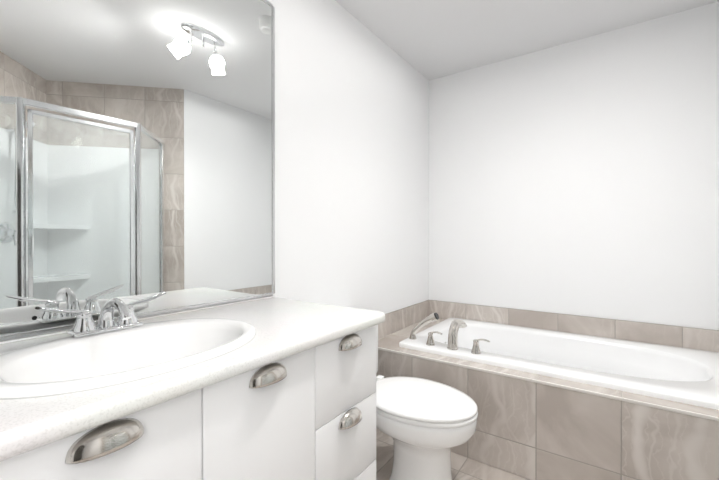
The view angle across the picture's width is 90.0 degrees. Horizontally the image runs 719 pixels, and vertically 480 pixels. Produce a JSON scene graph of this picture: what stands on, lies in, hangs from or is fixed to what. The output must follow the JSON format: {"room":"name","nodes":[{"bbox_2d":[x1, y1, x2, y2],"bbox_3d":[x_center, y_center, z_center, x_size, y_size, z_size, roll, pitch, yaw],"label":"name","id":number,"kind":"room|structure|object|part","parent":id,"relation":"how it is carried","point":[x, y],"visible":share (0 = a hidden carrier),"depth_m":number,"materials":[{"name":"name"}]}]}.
{"room":"bathroom","nodes":[
{"label":"bathroom","id":0,"kind":"room"},
{"bbox_2d":[3,0,428,340],"bbox_3d":[-0.502,-0.105,1.598,0.100,2.480,3.837,0,0,35],"label":"wall","id":1,"kind":"structure","parent":0,"point":[351,160],"depth_m":2.11,"materials":[{"name":"white paint"}]},
{"bbox_2d":[0,0,274,340],"bbox_3d":[-0.822,-0.408,1.044,0.010,1.328,1.489,0,0,35],"label":"mirror","id":2,"kind":"object","parent":1,"relation":"attached to","point":[137,149],"visible":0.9,"depth_m":1.17,"materials":[{"name":"clear glass"}]},
{"bbox_3d":[-0.822,0.249,1.047,0.010,0.013,1.465,0,0,35],"label":"frame","id":3,"kind":"part","parent":2,"relation":"part of","materials":[{"name":"silver metal"}]},
{"bbox_3d":[-0.822,-1.066,1.042,0.010,0.013,1.465,0,0,35],"label":"frame","id":4,"kind":"part","parent":2,"relation":"part of","materials":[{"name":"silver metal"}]},
{"bbox_3d":[-0.396,-0.411,1.646,0.010,1.312,0.013,0,0,35],"label":"frame","id":5,"kind":"part","parent":2,"relation":"part of","materials":[{"name":"silver metal"}]},
{"bbox_2d":[376,428,529,479],"bbox_3d":[0.675,1.188,0.770,3.184,0.100,4.037,0,0,35],"label":"floor","id":6,"kind":"structure","parent":0,"point":[464,468],"depth_m":1.79,"materials":[{"name":"tile"}]},
{"bbox_2d":[0,320,384,479],"bbox_3d":[-0.598,0.722,0.852,0.602,0.831,1.522,0,0,35],"label":"bathroom vanity","id":7,"kind":"object","parent":6,"relation":"on","point":[270,388],"depth_m":0.86,"materials":[{"name":"white wood"}]},
{"bbox_3d":[-0.420,0.333,0.607,0.030,0.040,0.116,0,0,35],"label":"handle","id":8,"kind":"part","parent":7,"relation":"part of","materials":[{"name":"silver metal"}]},
{"bbox_2d":[0,296,384,455],"bbox_3d":[-0.596,0.285,0.855,0.600,0.041,1.542,0,0,35],"label":"countertop","id":9,"kind":"structure","parent":7,"relation":"on","point":[314,323],"depth_m":0.76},
{"bbox_2d":[35,292,166,335],"bbox_3d":[-0.657,0.202,0.963,0.165,0.094,0.306,0,0,35],"label":"faucet","id":10,"kind":"object","parent":9,"relation":"on","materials":[{"name":"silver metal"}]},
{"bbox_2d":[0,308,295,419],"bbox_3d":[-0.539,0.331,0.880,0.436,0.163,0.594,0,0,35],"label":"sink","id":11,"kind":"object","parent":9,"relation":"in","point":[45,371],"depth_m":0.89,"materials":[{"name":"white ceramic"}]},
{"bbox_3d":[-0.217,0.332,0.893,0.030,0.040,0.116,0,0,35],"label":"handle","id":12,"kind":"part","parent":7,"relation":"part of","materials":[{"name":"silver metal"}]},
{"bbox_3d":[-0.020,0.576,1.172,0.030,0.040,0.116,0,0,35],"label":"handle","id":13,"kind":"part","parent":7,"relation":"part of","materials":[{"name":"silver metal"}]},
{"bbox_3d":[-0.020,0.328,1.171,0.030,0.040,0.116,0,0,35],"label":"handle","id":14,"kind":"part","parent":7,"relation":"part of","materials":[{"name":"silver metal"}]},
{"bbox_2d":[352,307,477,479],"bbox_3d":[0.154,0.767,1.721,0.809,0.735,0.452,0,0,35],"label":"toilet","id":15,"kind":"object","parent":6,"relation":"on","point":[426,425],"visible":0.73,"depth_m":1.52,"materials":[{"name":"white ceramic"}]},
{"bbox_3d":[-0.089,0.588,1.892,0.193,0.320,0.430,0,0,35],"label":"tank","id":16,"kind":"part","parent":15,"relation":"part of","materials":[{"name":"white ceramic"}]},
{"bbox_3d":[0.275,0.941,1.636,0.506,0.386,0.384,0,0,35],"label":"bowl","id":17,"kind":"part","parent":15,"relation":"part of","materials":[{"name":"white ceramic"}]},
{"bbox_3d":[0.273,0.738,1.636,0.517,0.018,0.392,0,0,35],"label":"seat","id":18,"kind":"part","parent":15,"relation":"part of","materials":[{"name":"white plastic"}]},
{"bbox_3d":[0.270,0.712,1.639,0.521,0.027,0.402,0,0,35],"label":"lid","id":19,"kind":"part","parent":15,"relation":"part of","materials":[{"name":"white plastic"}]},
{"bbox_2d":[376,300,718,479],"bbox_3d":[1.073,0.790,2.109,1.882,0.680,0.986,0,0,35],"label":"bathtub","id":20,"kind":"object","parent":6,"relation":"on","point":[556,396],"visible":1,"depth_m":1.78,"materials":[{"name":"tile"}]},
{"bbox_3d":[0.791,0.662,1.710,1.880,0.012,0.010,0,0,35],"label":"trim","id":21,"kind":"part","parent":20,"relation":"part of","materials":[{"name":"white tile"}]},
{"bbox_2d":[399,318,718,409],"bbox_3d":[1.165,0.833,2.092,1.665,0.405,0.884,0,0,35],"label":"tub","id":22,"kind":"object","parent":20,"relation":"in","point":[685,374],"depth_m":2.11,"materials":[{"name":"white ceramic"}]},
{"bbox_2d":[335,0,718,80],"bbox_3d":[0.675,-1.392,0.760,3.184,0.100,4.037,0,0,35],"label":"ceiling","id":23,"kind":"structure","parent":0,"point":[429,40],"depth_m":2.24,"materials":[{"name":"white paint"}]},
{"bbox_2d":[429,1,718,329],"bbox_3d":[1.428,-0.109,2.521,1.984,2.480,0.100,0,0,35],"label":"wall","id":24,"kind":"structure","parent":0,"point":[579,177],"depth_m":2.39,"materials":[{"name":"white paint"}]}
]}

